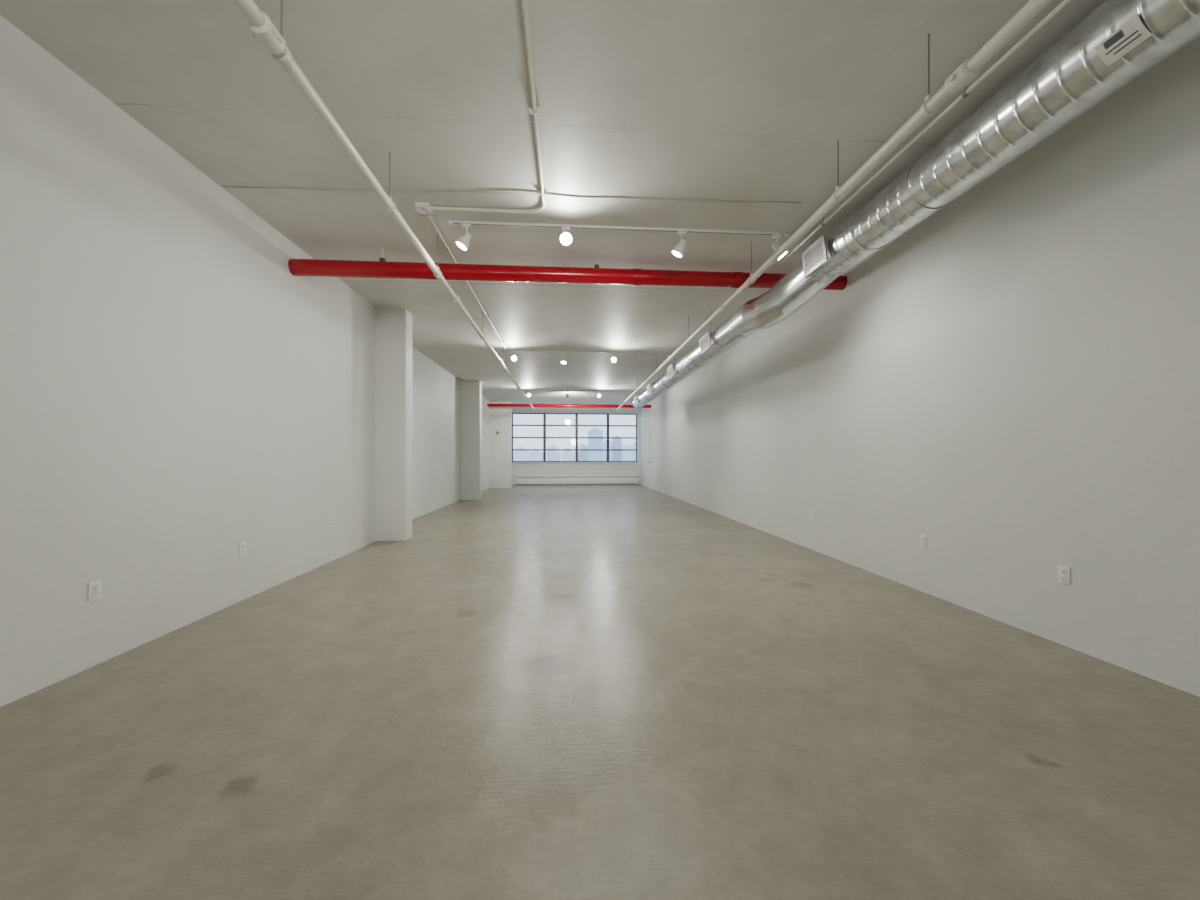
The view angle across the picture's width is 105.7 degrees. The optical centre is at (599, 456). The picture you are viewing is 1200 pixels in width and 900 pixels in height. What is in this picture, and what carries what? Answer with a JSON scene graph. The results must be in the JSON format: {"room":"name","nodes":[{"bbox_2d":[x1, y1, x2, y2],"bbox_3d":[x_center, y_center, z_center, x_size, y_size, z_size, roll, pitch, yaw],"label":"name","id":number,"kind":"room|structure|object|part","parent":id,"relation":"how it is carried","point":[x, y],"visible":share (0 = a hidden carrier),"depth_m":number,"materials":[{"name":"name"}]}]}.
{"room":"empty loft space","nodes":[
{"label":"empty loft space","id":0,"kind":"room"},
{"bbox_2d":[0,15,489,706],"bbox_3d":[-3.671,-0.480,8.513,0.470,3.460,23.500,0,0,-4],"label":"wall","id":1,"kind":"structure","parent":0,"point":[173,397],"depth_m":3.07,"materials":[{"name":"paint"}]},
{"bbox_2d":[88,579,100,601],"bbox_3d":[-3.023,0.800,2.725,0.010,0.116,0.072,0,0,-4],"label":"wall outlet","id":2,"kind":"object","parent":1,"relation":"attached to","point":[94,587],"visible":1,"depth_m":2.72,"materials":[{"name":"white plastic"}]},
{"bbox_2d":[93,584,98,589],"bbox_3d":[-3.020,0.778,2.725,0.003,0.030,0.034,0,0,-4],"label":"socket","id":3,"kind":"object","parent":2,"relation":"attached to","point":[95,586],"depth_m":2.73,"materials":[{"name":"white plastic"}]},
{"bbox_2d":[93,591,98,596],"bbox_3d":[-3.020,0.822,2.725,0.003,0.030,0.034,0,0,-4],"label":"socket","id":4,"kind":"object","parent":2,"relation":"attached to","point":[95,593],"depth_m":2.73,"materials":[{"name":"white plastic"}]},
{"bbox_2d":[239,542,245,555],"bbox_3d":[-3.110,0.800,3.962,0.010,0.116,0.072,0,0,-4],"label":"wall outlet","id":5,"kind":"object","parent":1,"relation":"attached to","point":[242,546],"visible":1,"depth_m":3.96,"materials":[{"name":"white plastic"}]},
{"bbox_2d":[330,517,333,526],"bbox_3d":[-3.216,0.780,5.458,0.010,0.116,0.072,0,0,-4],"label":"wall outlet","id":6,"kind":"object","parent":1,"relation":"attached to","point":[331,518],"visible":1,"depth_m":5.45,"materials":[{"name":"white plastic"}]},
{"bbox_2d":[0,0,1103,407],"bbox_3d":[-0.571,-2.310,8.832,6.900,0.200,23.700,0,0,-4],"label":"ceiling","id":7,"kind":"structure","parent":0,"point":[729,100],"depth_m":2.99,"materials":[{"name":"paint"}]},
{"bbox_2d":[234,0,534,409],"bbox_3d":[-1.796,-1.992,7.142,0.110,0.435,20.300,0,0,-4],"label":"pipe","id":8,"kind":"object","parent":7,"relation":"hanging from","point":[262,27],"visible":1,"depth_m":2.44,"materials":[{"name":"metal"}]},
{"bbox_3d":[-1.438,-2.040,2.054,0.008,0.340,0.008,0,0,-4],"label":"hanger rod","id":9,"kind":"part","parent":8,"relation":"part of","materials":[{"name":"metal"}]},
{"bbox_3d":[-1.525,-2.040,3.301,0.008,0.340,0.008,0,0,-4],"label":"hanger rod","id":10,"kind":"part","parent":8,"relation":"part of","materials":[{"name":"metal"}]},
{"bbox_3d":[-1.611,-2.040,4.518,0.008,0.340,0.008,0,0,-4],"label":"hanger rod","id":11,"kind":"part","parent":8,"relation":"part of","materials":[{"name":"metal"}]},
{"bbox_2d":[414,202,433,215],"bbox_3d":[-1.544,-2.183,4.002,0.130,0.055,0.130,0,0,-4],"label":"junction box","id":12,"kind":"object","parent":7,"relation":"attached to","point":[422,208],"visible":0.94,"depth_m":3.96,"materials":[{"name":"white metal"}]},
{"bbox_3d":[-1.544,-2.158,4.002,0.130,0.005,0.130,0,0,-4],"label":"plate","id":13,"kind":"part","parent":12,"relation":"part of","materials":[{"name":"white metal"}]},
{"bbox_2d":[428,216,505,351],"bbox_3d":[-1.776,-2.193,6.741,0.147,0.034,5.379,0,0,-4],"label":"conduit","id":14,"kind":"object","parent":7,"relation":"attached to","point":[429,217],"visible":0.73,"depth_m":5.66,"materials":[{"name":"white metal"}]},
{"bbox_2d":[431,0,546,213],"bbox_3d":[-0.728,-2.193,0.558,1.025,0.034,7.015,0,0,-4],"label":"conduit","id":15,"kind":"object","parent":7,"relation":"attached to","point":[533,109],"visible":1,"depth_m":3.05,"materials":[{"name":"white metal"}]},
{"bbox_2d":[222,186,800,203],"bbox_3d":[-0.664,-2.205,3.801,4.831,0.010,0.080,0,0,-3],"label":"cable","id":16,"kind":"object","parent":7,"relation":"attached to","point":[222,186],"visible":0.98,"depth_m":3.79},
{"bbox_2d":[522,390,610,391],"bbox_3d":[-1.109,-2.197,15.059,2.940,0.026,0.044,0,0,-4],"label":"track","id":17,"kind":"object","parent":7,"relation":"attached to","point":[522,390],"visible":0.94,"depth_m":15.03,"materials":[{"name":"white metal"}]},
{"bbox_3d":[-1.109,-2.199,15.059,2.900,0.022,0.036,0,0,-4],"label":"rail","id":18,"kind":"part","parent":17,"relation":"part of","materials":[{"name":"white metal"}]},
{"bbox_2d":[288,247,846,289],"bbox_3d":[-0.131,-2.041,5.063,6.122,0.338,0.178,0,0,-7],"label":"pipe","id":19,"kind":"object","parent":7,"relation":"hanging from","point":[382,268],"visible":0.98,"depth_m":4.93,"materials":[{"name":"metal"}]},
{"bbox_2d":[497,350,639,353],"bbox_3d":[-0.645,-2.197,9.528,2.990,0.026,0.044,0,0,-4],"label":"track","id":20,"kind":"object","parent":7,"relation":"attached to","point":[497,350],"visible":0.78,"depth_m":9.52,"materials":[{"name":"white metal"}]},
{"bbox_2d":[511,352,516,360],"bbox_3d":[-1.774,-2.079,9.421,0.120,0.215,0.161,0,0,-4],"label":"track spotlight","id":21,"kind":"object","parent":20,"relation":"attached to","point":[513,358],"visible":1,"depth_m":9.36,"materials":[{"name":"white metal"}]},
{"bbox_2d":[561,352,566,363],"bbox_3d":[-0.758,-2.066,9.497,0.120,0.240,0.126,0,0,-4],"label":"track spotlight","id":22,"kind":"object","parent":20,"relation":"attached to","point":[563,361],"visible":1,"depth_m":9.49,"materials":[{"name":"white metal"}]},
{"bbox_2d":[611,353,616,362],"bbox_3d":[0.285,-2.079,9.565,0.122,0.214,0.162,0,0,-4],"label":"track spotlight","id":23,"kind":"object","parent":20,"relation":"attached to","point":[613,359],"visible":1,"depth_m":9.52,"materials":[{"name":"white metal"}]},
{"bbox_2d":[487,401,650,407],"bbox_3d":[-1.159,-2.070,17.762,6.380,0.280,0.140,0,0,-4],"label":"pipe","id":24,"kind":"object","parent":7,"relation":"hanging from","point":[593,405],"visible":1,"depth_m":17.70,"materials":[{"name":"metal"}]},
{"bbox_2d":[448,220,788,236],"bbox_3d":[0.218,-2.197,4.376,3.290,0.026,0.044,0,0,-4],"label":"track","id":25,"kind":"object","parent":7,"relation":"attached to","point":[450,222],"visible":1,"depth_m":4.36,"materials":[{"name":"white metal"}]},
{"bbox_2d":[456,223,470,250],"bbox_3d":[-1.280,-2.065,4.261,0.142,0.242,0.120,0,0,-4],"label":"track spotlight","id":26,"kind":"object","parent":25,"relation":"attached to","point":[463,242],"visible":1,"depth_m":4.25,"materials":[{"name":"white metal"}]},
{"bbox_3d":[-1.280,-2.026,4.261,0.142,0.165,0.120,0,0,-4],"label":"lamp shade","id":27,"kind":"part","parent":26,"relation":"part of","materials":[{"name":"white metal"}]},
{"bbox_2d":[560,227,571,245],"bbox_3d":[-0.321,-2.082,4.311,0.120,0.209,0.157,0,0,-4],"label":"track spotlight","id":28,"kind":"object","parent":25,"relation":"attached to","point":[565,237],"visible":1,"depth_m":4.25,"materials":[{"name":"white metal"}]},
{"bbox_3d":[-0.319,-2.040,4.271,0.100,0.098,0.068,0,0,-4],"label":"bulb","id":29,"kind":"part","parent":28,"relation":"part of","materials":[{"name":"white glass"}]},
{"bbox_2d":[671,231,685,257],"bbox_3d":[0.764,-2.065,4.426,0.140,0.242,0.121,0,0,-4],"label":"track spotlight","id":30,"kind":"object","parent":25,"relation":"attached to","point":[678,250],"visible":1,"depth_m":4.39,"materials":[{"name":"white metal"}]},
{"bbox_2d":[772,234,787,259],"bbox_3d":[1.770,-2.065,4.474,0.152,0.242,0.120,0,0,-4],"label":"track spotlight","id":31,"kind":"object","parent":25,"relation":"attached to","point":[775,246],"visible":0.59,"depth_m":4.47,"materials":[{"name":"white metal"}]},
{"bbox_3d":[1.770,-2.026,4.474,0.152,0.163,0.120,0,0,-4],"label":"lamp shade","id":32,"kind":"part","parent":31,"relation":"part of","materials":[{"name":"white metal"}]},
{"bbox_2d":[616,0,1051,409],"bbox_3d":[1.367,-1.992,7.364,0.110,0.435,20.300,0,0,-4],"label":"pipe","id":33,"kind":"object","parent":7,"relation":"hanging from","point":[969,69],"visible":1,"depth_m":2.49,"materials":[{"name":"metal"}]},
{"bbox_3d":[1.556,-2.040,4.671,0.008,0.340,0.008,0,0,-4],"label":"hanger rod","id":34,"kind":"part","parent":33,"relation":"part of","materials":[{"name":"metal"}]},
{"bbox_3d":[1.661,-2.040,3.174,0.008,0.340,0.008,0,0,-4],"label":"hanger rod","id":35,"kind":"part","parent":33,"relation":"part of","materials":[{"name":"metal"}]},
{"bbox_3d":[1.718,-2.040,2.376,0.008,0.340,0.008,0,0,-4],"label":"hanger rod","id":36,"kind":"part","parent":33,"relation":"part of","materials":[{"name":"metal"}]},
{"bbox_2d":[633,0,1199,408],"bbox_3d":[1.963,-1.821,5.499,0.835,0.777,16.521,0,0,-7],"label":"duct","id":37,"kind":"object","parent":7,"relation":"hanging from","point":[1118,41],"visible":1,"depth_m":2.69,"materials":[{"name":"metal"}]},
{"bbox_2d":[634,397,638,404],"bbox_3d":[1.046,-1.592,12.905,0.117,0.210,0.440,0,0,-4],"label":"air register","id":38,"kind":"object","parent":37,"relation":"attached to","point":[636,401],"depth_m":12.78,"materials":[{"name":"grey metal"}]},
{"bbox_2d":[646,384,652,395],"bbox_3d":[1.193,-1.592,10.810,0.117,0.210,0.440,0,0,-4],"label":"air register","id":39,"kind":"object","parent":37,"relation":"attached to","point":[649,388],"depth_m":10.73,"materials":[{"name":"grey metal"}]},
{"bbox_2d":[667,364,676,378],"bbox_3d":[1.355,-1.592,8.516,0.117,0.210,0.440,0,0,-4],"label":"air register","id":40,"kind":"object","parent":37,"relation":"attached to","point":[671,370],"depth_m":8.44,"materials":[{"name":"grey metal"}]},
{"bbox_2d":[699,332,713,353],"bbox_3d":[1.506,-1.592,6.371,0.117,0.210,0.440,0,0,-4],"label":"air register","id":41,"kind":"object","parent":37,"relation":"attached to","point":[706,343],"depth_m":6.32,"materials":[{"name":"grey metal"}]},
{"bbox_2d":[801,234,831,276],"bbox_3d":[2.119,-1.943,4.420,0.129,0.239,0.400,0,0,-4],"label":"air register","id":42,"kind":"object","parent":37,"relation":"attached to","point":[817,258],"depth_m":4.38,"materials":[{"name":"grey metal"}]},
{"bbox_2d":[780,0,1071,262],"bbox_3d":[2.201,-2.136,1.057,0.036,0.148,7.600,0,0,-4],"label":"conduit","id":43,"kind":"object","parent":7,"relation":"hanging from","point":[966,92],"visible":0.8,"depth_m":2.68,"materials":[{"name":"metal"}]},
{"bbox_2d":[512,407,639,484],"bbox_3d":[-1.355,-0.480,20.556,6.780,3.460,0.200,0,0,-4],"label":"wall","id":44,"kind":"structure","parent":0,"point":[518,469],"depth_m":20.49,"materials":[{"name":"paint"}]},
{"bbox_2d":[512,413,636,461],"bbox_3d":[-1.126,-0.870,20.572,5.640,2.200,0.100,0,0,-4],"label":"window","id":45,"kind":"structure","parent":44,"relation":"in","point":[544,425],"depth_m":20.53,"materials":[{"name":"grey metal"}]},
{"bbox_2d":[512,462,637,462],"bbox_3d":[-1.120,0.250,20.492,5.640,0.040,0.200,0,0,-4],"label":"sill","id":46,"kind":"structure","parent":44,"relation":"attached to","point":[512,462],"depth_m":20.39,"materials":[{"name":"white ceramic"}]},
{"bbox_2d":[515,475,638,484],"bbox_3d":[-1.010,1.045,20.424,5.550,0.410,0.110,0,0,-4],"label":"baseboard heater","id":47,"kind":"object","parent":44,"relation":"attached to","point":[519,480],"visible":0.99,"depth_m":20.38,"materials":[{"name":"metal"}]},
{"bbox_3d":[-1.010,0.860,20.424,5.550,0.040,0.110,0,0,-4],"label":"rail","id":48,"kind":"part","parent":47,"relation":"part of","materials":[{"name":"metal"}]},
{"bbox_2d":[0,485,1199,899],"bbox_3d":[-0.571,1.350,8.832,6.900,0.200,23.700,0,0,-4],"label":"floor","id":49,"kind":"structure","parent":0,"point":[535,692],"depth_m":1.97,"materials":[{"name":"concrete"}]},
{"bbox_2d":[375,308,411,540],"bbox_3d":[-3.247,-0.480,6.899,0.690,3.460,0.300,0,0,-4],"label":"column","id":50,"kind":"structure","parent":49,"relation":"on","point":[393,327],"depth_m":6.76,"materials":[{"name":"paint"}]},
{"bbox_2d":[461,381,481,499],"bbox_3d":[-3.770,-0.480,13.343,0.550,3.460,0.350,0,0,-4],"label":"column","id":51,"kind":"structure","parent":49,"relation":"on","point":[471,391],"depth_m":13.17,"materials":[{"name":"paint"}]},
{"bbox_2d":[490,402,511,487],"bbox_3d":[-3.998,-0.480,18.365,0.800,3.460,0.400,0,0,-4],"label":"column","id":52,"kind":"structure","parent":49,"relation":"on","point":[500,417],"depth_m":18.17,"materials":[{"name":"paint"}]},
{"bbox_2d":[640,35,1199,696],"bbox_3d":[2.758,-0.480,8.966,0.200,3.460,23.500,0,0,-4],"label":"wall","id":53,"kind":"structure","parent":0,"point":[1010,382],"depth_m":3.34,"materials":[{"name":"paint"}]},
{"bbox_2d":[921,535,926,547],"bbox_3d":[2.987,0.780,4.200,0.010,0.116,0.072,0,0,-4],"label":"wall outlet","id":54,"kind":"object","parent":53,"relation":"attached to","point":[923,537],"visible":1,"depth_m":4.19,"materials":[{"name":"white plastic"}]},
{"bbox_2d":[1058,565,1069,584],"bbox_3d":[3.071,0.780,3.013,0.010,0.116,0.072,0,0,-4],"label":"wall outlet","id":55,"kind":"object","parent":53,"relation":"attached to","point":[1063,571],"visible":1,"depth_m":3.01,"materials":[{"name":"white plastic"}]},
{"label":"outside","id":56,"kind":"structure","parent":0,"visible":0},
{"bbox_3d":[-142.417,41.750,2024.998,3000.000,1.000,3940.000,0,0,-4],"label":"ground","id":57,"kind":"structure","parent":56,"visible":0},
{"bbox_2d":[513,447,528,460],"bbox_3d":[-80.303,15.481,464.511,14.154,51.538,18.000,0,0,-4],"label":"building","id":58,"kind":"structure","parent":57,"relation":"on","point":[517,455],"depth_m":455.57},
{"bbox_2d":[529,451,542,460],"bbox_3d":[-59.563,17.217,425.871,12.923,48.065,18.000,0,0,-4],"label":"building","id":59,"kind":"structure","parent":57,"relation":"on","point":[534,455],"depth_m":416.93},
{"bbox_2d":[547,445,559,460],"bbox_3d":[-45.487,14.690,446.910,12.571,53.120,18.000,0,0,-4],"label":"building","id":60,"kind":"structure","parent":57,"relation":"on","point":[551,455],"depth_m":437.95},
{"bbox_2d":[561,451,574,460],"bbox_3d":[-28.694,16.888,407.992,12.308,48.725,18.000,0,0,-4],"label":"building","id":61,"kind":"structure","parent":57,"relation":"on","point":[565,455],"depth_m":399.00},
{"bbox_2d":[578,444,587,460],"bbox_3d":[-16.285,14.448,428.914,9.231,53.604,18.000,0,0,-4],"label":"building","id":62,"kind":"structure","parent":57,"relation":"on","point":[582,455],"depth_m":420.00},
{"bbox_2d":[588,428,602,460],"bbox_3d":[-4.139,7.657,409.719,12.308,67.186,18.000,0,0,-4],"label":"building","id":63,"kind":"structure","parent":57,"relation":"on","point":[595,432],"depth_m":400.76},
{"bbox_2d":[603,440,611,460],"bbox_3d":[7.941,11.943,470.717,9.099,58.615,18.000,0,0,-4],"label":"building","id":64,"kind":"structure","parent":57,"relation":"on","point":[605,442],"depth_m":461.84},
{"bbox_2d":[612,436,621,460],"bbox_3d":[15.943,10.756,431.181,7.385,60.988,18.000,0,0,-4],"label":"building","id":65,"kind":"structure","parent":57,"relation":"on","point":[616,443],"depth_m":422.26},
{"bbox_2d":[620,445,631,460],"bbox_3d":[23.485,15.129,411.662,7.912,52.241,18.000,0,0,-4],"label":"building","id":66,"kind":"structure","parent":57,"relation":"on","point":[624,455],"depth_m":402.82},
{"bbox_2d":[630,442,635,460],"bbox_3d":[36.990,13.239,452.711,11.604,56.021,18.000,0,0,-4],"label":"building","id":67,"kind":"structure","parent":57,"relation":"on","point":[633,446],"depth_m":443.50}
]}

